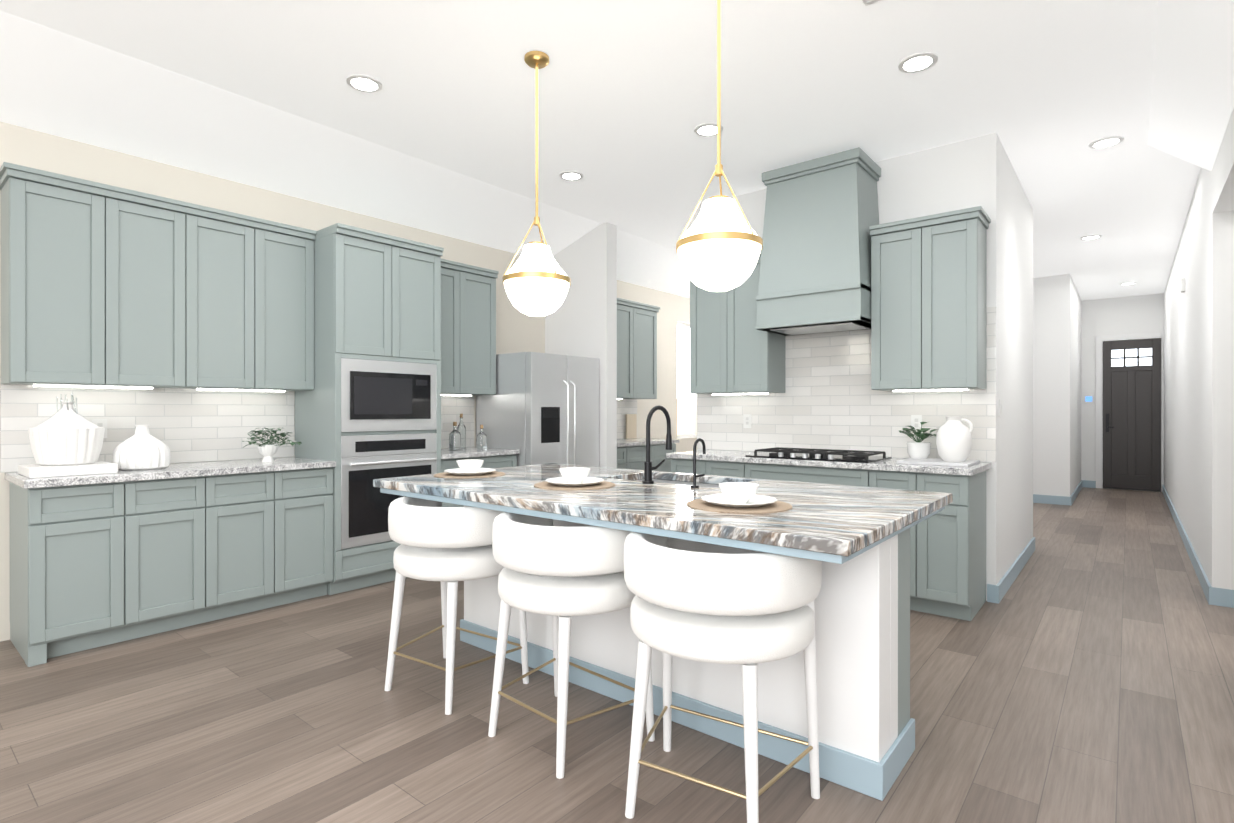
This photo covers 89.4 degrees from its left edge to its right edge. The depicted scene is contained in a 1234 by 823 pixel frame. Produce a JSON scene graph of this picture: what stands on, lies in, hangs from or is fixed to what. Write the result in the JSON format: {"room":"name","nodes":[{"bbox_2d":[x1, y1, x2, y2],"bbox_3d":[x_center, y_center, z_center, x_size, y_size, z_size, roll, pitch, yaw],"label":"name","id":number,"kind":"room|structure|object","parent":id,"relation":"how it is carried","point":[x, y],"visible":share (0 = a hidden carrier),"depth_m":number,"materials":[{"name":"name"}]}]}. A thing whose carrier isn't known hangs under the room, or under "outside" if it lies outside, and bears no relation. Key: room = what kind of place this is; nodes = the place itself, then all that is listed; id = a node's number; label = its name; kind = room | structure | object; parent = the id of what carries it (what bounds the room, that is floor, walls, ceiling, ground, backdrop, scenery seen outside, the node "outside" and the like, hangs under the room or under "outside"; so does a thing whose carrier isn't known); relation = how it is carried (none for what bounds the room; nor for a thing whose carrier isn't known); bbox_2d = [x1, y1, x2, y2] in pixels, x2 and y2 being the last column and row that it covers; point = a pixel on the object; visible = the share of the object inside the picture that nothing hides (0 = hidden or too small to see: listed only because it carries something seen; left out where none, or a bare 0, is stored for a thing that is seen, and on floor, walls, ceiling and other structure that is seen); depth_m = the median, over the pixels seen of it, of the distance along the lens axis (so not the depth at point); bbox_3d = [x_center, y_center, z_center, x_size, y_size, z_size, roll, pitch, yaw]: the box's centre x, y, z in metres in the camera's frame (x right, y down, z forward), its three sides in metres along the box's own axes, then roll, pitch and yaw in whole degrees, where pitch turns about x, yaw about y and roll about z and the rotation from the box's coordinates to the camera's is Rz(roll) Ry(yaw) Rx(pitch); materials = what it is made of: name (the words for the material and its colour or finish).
{"room":"kitchen","nodes":[
{"label":"kitchen","id":0,"kind":"room"},
{"bbox_2d":[0,11,689,297],"bbox_3d":[-1.885,-1.715,4.622,0.779,0.249,12.649,0,0,39],"label":"wall","id":1,"kind":"structure","parent":0,"point":[57,83],"depth_m":4.03,"materials":[{"name":"white paint"}]},
{"bbox_2d":[0,121,696,640],"bbox_3d":[-2.244,-0.290,4.919,0.150,3.100,12.950,0,0,39],"label":"wall","id":2,"kind":"structure","parent":0,"point":[516,331],"depth_m":4.57,"materials":[{"name":"beige paint"}]},
{"bbox_2d":[0,166,123,387],"bbox_3d":[-3.105,-0.697,3.484,0.320,1.095,0.449,0,0,39],"label":"upper cabinet","id":3,"kind":"object","parent":2,"relation":"attached to","point":[105,286],"depth_m":3.37,"materials":[{"name":"grey paint"}]},
{"bbox_2d":[0,375,293,472],"bbox_3d":[-2.882,0.067,4.016,0.008,0.534,1.554,0,0,39],"label":"wall tile","id":4,"kind":"structure","parent":2,"relation":"attached to","point":[189,425],"depth_m":4.01,"materials":[{"name":"white tile"}]},
{"bbox_2d":[92,419,106,437],"bbox_3d":[-3.099,0.103,3.738,0.008,0.115,0.070,0,0,39],"label":"electrical outlet","id":5,"kind":"object","parent":4,"relation":"attached to","point":[100,422],"visible":0.41,"depth_m":3.75,"materials":[{"name":"white plastic"}]},
{"bbox_2d":[120,190,199,389],"bbox_3d":[-2.878,-0.697,3.761,0.320,1.095,0.509,0,0,39],"label":"upper cabinet","id":6,"kind":"object","parent":2,"relation":"attached to","point":[162,239],"depth_m":3.72,"materials":[{"name":"grey paint"}]},
{"bbox_2d":[200,206,267,390],"bbox_3d":[-2.631,-0.697,4.061,0.320,1.095,0.510,0,0,39],"label":"upper cabinet","id":7,"kind":"object","parent":2,"relation":"attached to","point":[233,248],"depth_m":4.02,"materials":[{"name":"grey paint"}]},
{"bbox_2d":[252,222,315,391],"bbox_3d":[-2.404,-0.698,4.338,0.320,1.095,0.450,0,0,39],"label":"upper cabinet","id":8,"kind":"object","parent":2,"relation":"attached to","point":[290,252],"depth_m":4.29,"materials":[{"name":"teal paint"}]},
{"bbox_2d":[441,395,473,448],"bbox_3d":[-1.602,0.066,5.576,0.008,0.534,0.798,0,0,39],"label":"wall tile","id":9,"kind":"structure","parent":2,"relation":"attached to","point":[453,408],"depth_m":5.73,"materials":[{"name":"white tile"}]},
{"bbox_2d":[440,259,498,395],"bbox_3d":[-1.462,-0.705,5.460,0.352,1.132,0.798,0,0,39],"label":"upper cabinet","id":10,"kind":"object","parent":2,"relation":"attached to","point":[468,330],"visible":0.56,"depth_m":5.44,"materials":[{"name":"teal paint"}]},
{"bbox_2d":[617,399,636,438],"bbox_3d":[-0.206,0.065,7.277,0.008,0.534,1.438,0,0,39],"label":"wall tile","id":11,"kind":"structure","parent":2,"relation":"attached to","point":[626,406],"depth_m":7.62,"materials":[{"name":"white tile"}]},
{"bbox_2d":[617,298,636,399],"bbox_3d":[-0.085,-0.700,7.164,0.320,1.095,0.593,0,0,39],"label":"upper cabinet","id":12,"kind":"object","parent":2,"relation":"attached to","point":[636,350],"depth_m":7.17,"materials":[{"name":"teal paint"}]},
{"bbox_2d":[621,302,656,399],"bbox_3d":[0.196,-0.700,7.506,0.320,1.095,0.533,0,0,39],"label":"upper cabinet","id":13,"kind":"object","parent":2,"relation":"attached to","point":[646,315],"depth_m":7.46,"materials":[{"name":"grey paint"}]},
{"bbox_2d":[677,322,696,438],"bbox_3d":[1.140,-0.433,9.075,0.070,1.620,1.230,0,0,39],"label":"window","id":14,"kind":"structure","parent":2,"relation":"in","point":[686,413],"depth_m":8.90,"materials":[{"name":"white paint"}]},
{"bbox_2d":[545,222,616,467],"bbox_3d":[-0.382,-0.292,6.392,0.859,3.100,0.150,0,0,39],"label":"wall","id":15,"kind":"structure","parent":0,"point":[581,321],"depth_m":6.16,"materials":[{"name":"white paint"}]},
{"bbox_2d":[0,0,1200,299],"bbox_3d":[2.567,-1.915,3.687,9.150,0.150,17.150,0,0,39],"label":"ceiling","id":16,"kind":"structure","parent":0,"point":[1048,90],"depth_m":3.55,"materials":[{"name":"white paint"}]},
{"bbox_2d":[346,74,381,92],"bbox_3d":[-1.415,-1.834,3.493,0.190,0.010,0.190,0,0,39],"label":"recessed light","id":17,"kind":"object","parent":16,"relation":"in","point":[363,83],"visible":1,"depth_m":3.49,"materials":[{"name":"white paint"}]},
{"bbox_2d":[502,51,570,316],"bbox_3d":[-0.417,-1.167,3.244,0.351,1.344,0.351,0,0,39],"label":"pendant light","id":18,"kind":"object","parent":16,"relation":"hanging from","point":[536,281],"visible":1,"depth_m":3.15,"materials":[{"name":"white glass"}]},
{"bbox_2d":[559,171,583,180],"bbox_3d":[-0.356,-1.835,4.862,0.190,0.010,0.190,0,0,39],"label":"recessed light","id":19,"kind":"object","parent":16,"relation":"in","point":[571,175],"visible":1,"depth_m":4.85,"materials":[{"name":"white paint"}]},
{"bbox_2d":[694,123,722,136],"bbox_3d":[0.596,-1.835,4.068,0.190,0.010,0.190,0,0,39],"label":"recessed light","id":20,"kind":"object","parent":16,"relation":"in","point":[706,130],"visible":0.79,"depth_m":4.06,"materials":[{"name":"white paint"}]},
{"bbox_2d":[676,0,762,291],"bbox_3d":[0.418,-1.166,2.559,0.351,1.344,0.351,0,0,39],"label":"pendant light","id":21,"kind":"object","parent":16,"relation":"hanging from","point":[719,245],"visible":1,"depth_m":2.46,"materials":[{"name":"white glass"}]},
{"bbox_2d":[862,0,881,6],"bbox_3d":[1.182,-1.832,2.669,0.280,0.014,0.160,0,0,39],"label":"ceiling vent","id":22,"kind":"object","parent":16,"relation":"in","point":[868,2],"visible":1,"depth_m":2.78,"materials":[{"name":"white paint"}]},
{"bbox_2d":[898,52,937,72],"bbox_3d":[1.583,-1.834,3.284,0.190,0.010,0.190,0,0,39],"label":"recessed light","id":23,"kind":"object","parent":16,"relation":"in","point":[917,62],"visible":1,"depth_m":3.28,"materials":[{"name":"white paint"}]},
{"bbox_2d":[1080,235,1101,239],"bbox_3d":[5.002,-1.836,6.584,0.190,0.010,0.190,0,0,39],"label":"recessed light","id":24,"kind":"object","parent":16,"relation":"in","point":[1089,237],"visible":0.98,"depth_m":6.58,"materials":[{"name":"white paint"}]},
{"bbox_2d":[1089,136,1123,148],"bbox_3d":[3.341,-1.835,4.261,0.190,0.010,0.190,0,0,39],"label":"recessed light","id":25,"kind":"object","parent":16,"relation":"in","point":[1106,142],"visible":1,"depth_m":4.25,"materials":[{"name":"white paint"}]},
{"bbox_2d":[1120,282,1136,284],"bbox_3d":[7.353,-1.838,8.976,0.190,0.010,0.190,0,0,39],"label":"recessed light","id":26,"kind":"object","parent":16,"relation":"in","point":[1129,283],"visible":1,"depth_m":8.96,"materials":[{"name":"white paint"}]},
{"bbox_2d":[1148,0,1233,170],"bbox_3d":[2.962,-1.709,3.201,0.320,0.259,2.599,0,0,39],"label":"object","id":27,"kind":"structure","parent":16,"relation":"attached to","point":[1192,100],"depth_m":3.21,"materials":[{"name":"white paint"}]},
{"bbox_2d":[0,487,1233,822],"bbox_3d":[2.567,1.310,3.689,9.150,0.100,17.150,0,0,39],"label":"floor","id":28,"kind":"structure","parent":0,"point":[1082,671],"depth_m":2.52,"materials":[{"name":"brown wood"}]},
{"bbox_2d":[10,481,141,666],"bbox_3d":[-2.978,0.818,3.419,0.600,0.884,0.441,0,0,39],"label":"base cabinet","id":29,"kind":"object","parent":28,"relation":"on","point":[96,565],"depth_m":3.23,"materials":[{"name":"grey paint"}]},
{"bbox_2d":[5,457,335,488],"bbox_3d":[-2.628,0.355,3.817,0.635,0.039,1.539,0,0,39],"label":"countertop","id":30,"kind":"structure","parent":29,"relation":"on","point":[191,469],"depth_m":3.60,"materials":[{"name":"stone"}]},
{"bbox_2d":[18,461,117,477],"bbox_3d":[-2.972,0.310,3.379,0.360,0.050,0.355,0,0,39],"label":"tray","id":31,"kind":"object","parent":30,"relation":"on","point":[40,471],"visible":1,"depth_m":3.26,"materials":[{"name":"white ceramic"}]},
{"bbox_2d":[28,393,104,465],"bbox_3d":[-2.973,0.093,3.377,0.314,0.384,0.314,0,0,39],"label":"ribbed vase","id":32,"kind":"object","parent":31,"relation":"on","point":[67,434],"visible":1,"depth_m":3.29,"materials":[{"name":"white ceramic"}]},
{"bbox_2d":[112,425,170,470],"bbox_3d":[-2.776,0.206,3.648,0.272,0.258,0.268,0,0,39],"label":"vase","id":33,"kind":"object","parent":30,"relation":"on","point":[142,448],"visible":1,"depth_m":3.57,"materials":[{"name":"white ceramic"}]},
{"bbox_2d":[242,428,301,461],"bbox_3d":[-2.303,0.222,4.178,0.364,0.226,0.384,0,0,39],"label":"greenery","id":34,"kind":"object","parent":30,"relation":"on","point":[266,450],"visible":1,"depth_m":4.15,"materials":[{"name":"green plant"}]},
{"bbox_2d":[142,475,221,636],"bbox_3d":[-2.756,0.818,3.689,0.600,0.884,0.502,0,0,39],"label":"base cabinet","id":35,"kind":"object","parent":28,"relation":"on","point":[182,517],"depth_m":3.57,"materials":[{"name":"grey paint"}]},
{"bbox_2d":[222,470,289,618],"bbox_3d":[-2.515,0.818,3.983,0.600,0.884,0.502,0,0,39],"label":"base cabinet","id":36,"kind":"object","parent":28,"relation":"on","point":[255,506],"depth_m":3.87,"materials":[{"name":"grey paint"}]},
{"bbox_2d":[290,467,332,602],"bbox_3d":[-2.293,0.817,4.253,0.600,0.884,0.441,0,0,39],"label":"base cabinet","id":37,"kind":"object","parent":28,"relation":"on","point":[311,490],"depth_m":4.13,"materials":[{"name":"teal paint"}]},
{"bbox_2d":[295,223,443,594],"bbox_3d":[-1.865,-0.005,4.731,0.655,2.530,0.840,0,0,39],"label":"tall cabinet","id":38,"kind":"object","parent":28,"relation":"on","point":[377,296],"visible":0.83,"depth_m":4.41,"materials":[{"name":"grey paint"}]},
{"bbox_2d":[341,358,436,431],"bbox_3d":[-1.866,-0.112,4.731,0.611,0.505,0.758,0,0,39],"label":"built-in microwave","id":39,"kind":"object","parent":38,"relation":"in","point":[376,395],"visible":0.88,"depth_m":4.51,"materials":[{"name":"silver metal"}]},
{"bbox_2d":[341,433,436,548],"bbox_3d":[-1.847,0.554,4.716,0.661,0.770,0.758,0,0,39],"label":"built-in oven","id":40,"kind":"object","parent":38,"relation":"in","point":[366,460],"visible":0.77,"depth_m":4.43,"materials":[{"name":"silver metal"}]},
{"bbox_2d":[385,496,528,714],"bbox_3d":[-0.739,0.835,2.914,0.638,0.854,0.616,0,0,33],"label":"stool","id":41,"kind":"object","parent":28,"relation":"on","point":[449,548],"visible":0.71,"depth_m":2.66,"materials":[{"name":"white fabric"}]},
{"bbox_2d":[441,454,516,506],"bbox_3d":[-1.366,0.817,5.383,0.600,0.885,0.798,0,0,39],"label":"base cabinet","id":42,"kind":"object","parent":28,"relation":"on","point":[500,461],"visible":0.21,"depth_m":5.25,"materials":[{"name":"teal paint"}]},
{"bbox_2d":[441,447,519,458],"bbox_3d":[-1.353,0.354,5.371,0.635,0.039,0.798,0,0,39],"label":"countertop","id":43,"kind":"structure","parent":42,"relation":"on","point":[467,452],"depth_m":5.21,"materials":[{"name":"stone"}]},
{"bbox_2d":[449,422,460,450],"bbox_3d":[-1.393,0.212,5.365,0.100,0.245,0.100,0,0,39],"label":"glass bottle","id":44,"kind":"object","parent":43,"relation":"on","point":[454,439],"visible":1,"depth_m":5.33,"materials":[{"name":"white"}]},
{"bbox_2d":[457,414,465,448],"bbox_3d":[-1.382,0.176,5.537,0.080,0.315,0.080,0,0,39],"label":"glass bottle","id":45,"kind":"object","parent":43,"relation":"on","point":[461,428],"visible":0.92,"depth_m":5.51,"materials":[{"name":"white"}]},
{"bbox_2d":[477,425,486,448],"bbox_3d":[-1.206,0.227,5.562,0.090,0.215,0.090,0,0,39],"label":"glass bottle","id":46,"kind":"object","parent":43,"relation":"on","point":[481,440],"visible":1,"depth_m":5.53,"materials":[{"name":"white"}]},
{"bbox_2d":[476,352,598,466],"bbox_3d":[-0.725,0.369,5.975,0.820,1.780,0.906,0,0,39],"label":"refrigerator","id":47,"kind":"object","parent":28,"relation":"on","point":[539,408],"visible":0.54,"depth_m":5.65,"materials":[{"name":"silver metal"}]},
{"bbox_2d":[488,512,654,778],"bbox_3d":[-0.178,0.836,2.466,0.638,0.854,0.616,0,0,43],"label":"stool","id":48,"kind":"object","parent":28,"relation":"on","point":[561,575],"visible":0.96,"depth_m":2.21,"materials":[{"name":"white fabric"}]},
{"bbox_2d":[617,446,632,468],"bbox_3d":[-0.257,0.816,6.735,0.600,0.884,0.534,0,0,39],"label":"base cabinet","id":49,"kind":"object","parent":28,"relation":"on","point":[631,457],"depth_m":6.69,"materials":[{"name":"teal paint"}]},
{"bbox_2d":[617,438,678,446],"bbox_3d":[0.043,0.352,7.073,0.635,0.039,1.438,0,0,39],"label":"countertop","id":50,"kind":"structure","parent":49,"relation":"on","point":[631,442],"depth_m":7.04,"materials":[{"name":"stone"}]},
{"bbox_2d":[626,414,636,438],"bbox_3d":[0.176,0.183,7.687,0.020,0.300,0.200,0,0,39],"label":"cutting board","id":51,"kind":"object","parent":50,"relation":"on","point":[631,426],"visible":0.98,"depth_m":7.67,"materials":[{"name":"beige wood"}]},
{"bbox_2d":[633,444,656,470],"bbox_3d":[0.023,0.816,7.077,0.600,0.884,0.594,0,0,39],"label":"base cabinet","id":52,"kind":"object","parent":28,"relation":"on","point":[639,452],"depth_m":6.92,"materials":[{"name":"grey paint"}]},
{"bbox_2d":[380,479,944,800],"bbox_3d":[0.087,0.818,2.835,2.290,0.885,1.195,0,0,39],"label":"kitchen island","id":53,"kind":"object","parent":28,"relation":"on","point":[866,731],"visible":0.27,"depth_m":2.22,"materials":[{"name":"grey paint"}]},
{"bbox_2d":[373,463,952,555],"bbox_3d":[0.086,0.355,2.833,2.340,0.039,1.240,0,0,39],"label":"island countertop","id":54,"kind":"structure","parent":53,"relation":"on","point":[842,520],"depth_m":2.33,"materials":[{"name":"multicoloured stone"}]},
{"bbox_2d":[434,460,505,478],"bbox_3d":[-0.778,0.298,3.309,0.370,0.075,0.370,0,0,39],"label":"place setting","id":55,"kind":"object","parent":54,"relation":"on","point":[470,469],"visible":1,"depth_m":3.26,"materials":[{"name":"white ceramic"}]},
{"bbox_2d":[534,467,614,489],"bbox_3d":[-0.192,0.298,2.841,0.370,0.075,0.370,0,0,39],"label":"place setting","id":56,"kind":"object","parent":54,"relation":"on","point":[574,478],"visible":1,"depth_m":2.79,"materials":[{"name":"white ceramic"}]},
{"bbox_2d":[642,405,671,483],"bbox_3d":[0.226,0.153,2.951,0.130,0.366,0.214,0,0,39],"label":"faucet","id":57,"kind":"object","parent":54,"relation":"on","point":[648,468],"visible":1,"depth_m":2.91,"materials":[{"name":"black metal"}]},
{"bbox_2d":[635,479,718,487],"bbox_3d":[0.305,0.479,3.115,0.684,0.206,0.419,0,0,39],"label":"sink basin","id":58,"kind":"object","parent":54,"relation":"in","point":[685,483],"visible":0.02,"depth_m":3.33,"materials":[{"name":"silver metal"}]},
{"bbox_2d":[690,438,705,487],"bbox_3d":[0.376,0.228,2.768,0.071,0.216,0.106,0,0,39],"label":"tap","id":59,"kind":"object","parent":54,"relation":"on","point":[694,485],"visible":1,"depth_m":2.75,"materials":[{"name":"black metal"}]},
{"bbox_2d":[687,482,791,513],"bbox_3d":[0.436,0.299,2.235,0.370,0.075,0.370,0,0,39],"label":"place setting","id":60,"kind":"object","parent":54,"relation":"on","point":[739,498],"visible":1,"depth_m":2.19,"materials":[{"name":"white ceramic"}]},
{"bbox_2d":[657,443,675,471],"bbox_3d":[0.304,0.815,7.418,0.600,0.884,0.534,0,0,39],"label":"base cabinet","id":61,"kind":"object","parent":28,"relation":"on","point":[665,466],"depth_m":7.25,"materials":[{"name":"grey paint"}]},
{"bbox_2d":[671,458,745,477],"bbox_3d":[0.875,0.817,5.044,0.655,0.885,0.600,0,0,39],"label":"base cabinet","id":62,"kind":"object","parent":28,"relation":"on","point":[723,468],"visible":0.21,"depth_m":4.79,"materials":[{"name":"grey paint"}]},
{"bbox_2d":[623,532,821,822],"bbox_3d":[0.334,0.836,2.046,0.638,0.854,0.616,0,0,31],"label":"stool","id":63,"kind":"object","parent":28,"relation":"on","point":[748,612],"visible":0.94,"depth_m":1.80,"materials":[{"name":"white fabric"}]},
{"bbox_2d":[745,463,869,486],"bbox_3d":[1.474,0.817,4.553,0.890,0.885,0.600,0,0,39],"label":"base cabinet","id":64,"kind":"object","parent":28,"relation":"on","point":[840,476],"visible":0.17,"depth_m":4.30,"materials":[{"name":"grey paint"}]},
{"bbox_2d":[666,449,991,475],"bbox_3d":[1.434,0.354,4.563,2.170,0.039,0.635,0,0,39],"label":"countertop","id":65,"kind":"structure","parent":64,"relation":"on","point":[891,464],"depth_m":4.18,"materials":[{"name":"stone"}]},
{"bbox_2d":[746,447,891,462],"bbox_3d":[1.455,0.310,4.529,0.880,0.050,0.520,0,0,39],"label":"gas cooktop","id":66,"kind":"object","parent":65,"relation":"in","point":[857,456],"visible":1,"depth_m":4.41,"materials":[{"name":"black metal"}]},
{"bbox_2d":[897,458,979,466],"bbox_3d":[2.087,0.326,4.050,0.410,0.018,0.380,0,0,39],"label":"tray","id":67,"kind":"object","parent":65,"relation":"on","point":[941,461],"visible":0.83,"depth_m":3.96,"materials":[{"name":"grey"}]},
{"bbox_2d":[899,422,938,458],"bbox_3d":[2.046,0.193,4.212,0.254,0.248,0.264,0,0,39],"label":"potted plant","id":68,"kind":"object","parent":67,"relation":"on","point":[919,449],"visible":0.94,"depth_m":4.18,"materials":[{"name":"white ceramic"}]},
{"bbox_2d":[936,416,972,461],"bbox_3d":[2.145,0.175,3.963,0.209,0.285,0.200,0,0,39],"label":"jug vase","id":69,"kind":"object","parent":67,"relation":"on","point":[953,439],"visible":1,"depth_m":3.90,"materials":[{"name":"white ceramic"}]},
{"bbox_2d":[869,470,985,620],"bbox_3d":[2.040,0.818,4.088,0.571,0.885,0.600,0,0,39],"label":"base cabinet","id":70,"kind":"object","parent":28,"relation":"on","point":[948,561],"visible":0.5,"depth_m":3.80,"materials":[{"name":"grey paint"}]},
{"bbox_2d":[993,537,1034,603],"bbox_3d":[3.146,1.202,4.891,0.021,0.115,2.056,0,0,39],"label":"baseboard","id":71,"kind":"structure","parent":28,"relation":"on","point":[999,590],"depth_m":4.57,"materials":[{"name":"blue paint"}]},
{"bbox_2d":[697,132,1032,600],"bbox_3d":[2.256,-0.291,5.631,2.305,3.100,2.040,0,0,39],"label":"wall block","id":72,"kind":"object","parent":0,"point":[971,172],"visible":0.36,"depth_m":4.45,"materials":[{"name":"white paint"}]},
{"bbox_2d":[690,250,784,394],"bbox_3d":[0.965,-0.705,5.130,0.734,1.132,0.352,0,0,39],"label":"upper cabinet","id":73,"kind":"object","parent":72,"relation":"attached to","point":[734,350],"visible":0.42,"depth_m":4.99,"materials":[{"name":"grey paint"}]},
{"bbox_2d":[756,147,880,335],"bbox_3d":[1.488,-1.191,4.588,0.758,1.178,0.525,0,0,39],"label":"range hood","id":74,"kind":"object","parent":72,"relation":"attached to","point":[821,215],"visible":0.9,"depth_m":4.39,"materials":[{"name":"grey paint"}]},
{"bbox_2d":[697,307,995,461],"bbox_3d":[1.606,-0.178,4.838,2.303,1.024,0.008,0,0,39],"label":"wall tile","id":75,"kind":"structure","parent":72,"relation":"attached to","point":[829,398],"depth_m":4.76,"materials":[{"name":"white tile"}]},
{"bbox_2d":[743,414,750,427],"bbox_3d":[1.096,0.082,5.246,0.070,0.115,0.008,0,0,39],"label":"electrical outlet","id":76,"kind":"object","parent":75,"relation":"attached to","point":[746,420],"visible":1,"depth_m":5.25,"materials":[{"name":"white plastic"}]},
{"bbox_2d":[911,415,921,430],"bbox_3d":[2.116,0.082,4.409,0.070,0.115,0.008,0,0,39],"label":"electrical outlet","id":77,"kind":"object","parent":75,"relation":"attached to","point":[916,420],"visible":0.93,"depth_m":4.41,"materials":[{"name":"white plastic"}]},
{"bbox_2d":[869,206,990,391],"bbox_3d":[2.100,-0.704,4.199,0.670,1.132,0.352,0,0,39],"label":"upper cabinet","id":78,"kind":"object","parent":72,"relation":"attached to","point":[928,302],"visible":1,"depth_m":4.07,"materials":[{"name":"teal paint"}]},
{"bbox_2d":[999,400,1002,416],"bbox_3d":[2.605,-0.020,4.232,0.008,0.120,0.120,0,0,39],"label":"switch plate","id":79,"kind":"object","parent":72,"relation":"attached to","point":[1000,408],"visible":0.95,"depth_m":4.21,"materials":[{"name":"white plastic"}]},
{"bbox_2d":[1033,274,1070,496],"bbox_3d":[5.254,-0.293,9.115,2.219,3.100,0.150,0,0,39],"label":"wall","id":80,"kind":"structure","parent":0,"point":[1051,385],"depth_m":8.47,"materials":[{"name":"white paint"}]},
{"bbox_2d":[1033,494,1069,504],"bbox_3d":[5.197,1.199,9.053,2.210,0.115,0.015,0,0,39],"label":"baseboard","id":81,"kind":"structure","parent":80,"relation":"attached to","point":[1046,499],"depth_m":8.47,"materials":[{"name":"blue paint"}]},
{"bbox_2d":[1071,277,1080,494],"bbox_3d":[6.879,-0.294,9.464,0.150,3.100,2.449,0,0,39],"label":"wall","id":82,"kind":"structure","parent":0,"point":[1075,389],"depth_m":9.23,"materials":[{"name":"white paint"}]},
{"bbox_2d":[1070,480,1082,505],"bbox_3d":[6.890,1.199,9.348,0.017,0.115,2.616,0,0,39],"label":"baseboard","id":83,"kind":"structure","parent":82,"relation":"attached to","point":[1080,485],"depth_m":9.15,"materials":[{"name":"blue paint"}]},
{"bbox_2d":[1081,293,1163,491],"bbox_3d":[8.159,-0.294,10.095,1.330,3.100,0.149,0,0,39],"label":"wall","id":84,"kind":"structure","parent":0,"point":[1137,314],"depth_m":10.24,"materials":[{"name":"white paint"}]},
{"bbox_2d":[1084,395,1092,403],"bbox_3d":[7.783,-0.194,10.290,0.120,0.140,0.024,0,0,39],"label":"keypad","id":85,"kind":"object","parent":84,"relation":"attached to","point":[1088,399],"visible":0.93,"depth_m":10.28,"materials":[{"name":"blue plastic"}]},
{"bbox_2d":[1096,332,1163,491],"bbox_3d":[8.148,0.011,9.932,0.839,2.490,0.115,0,0,39],"label":"front door","id":86,"kind":"structure","parent":84,"relation":"in","point":[1129,411],"depth_m":9.93,"materials":[{"name":"black paint"}]},
{"bbox_2d":[1164,107,1233,589],"bbox_3d":[5.396,-0.291,5.796,0.150,3.100,10.000,0,0,39],"label":"wall","id":87,"kind":"structure","parent":0,"point":[1199,400],"depth_m":4.42,"materials":[{"name":"white paint"}]},
{"bbox_2d":[1180,278,1184,292],"bbox_3d":[5.491,-1.221,6.054,0.030,0.120,0.120,0,0,39],"label":"sensor","id":88,"kind":"object","parent":87,"relation":"attached to","point":[1182,285],"visible":1,"depth_m":6.01,"materials":[{"name":"white plastic"}]},
{"bbox_2d":[1162,485,1213,604],"bbox_3d":[6.188,1.201,6.894,0.015,0.115,7.301,0,0,39],"label":"baseboard","id":89,"kind":"structure","parent":87,"relation":"attached to","point":[1213,595],"depth_m":5.11,"materials":[{"name":"blue paint"}]}
]}

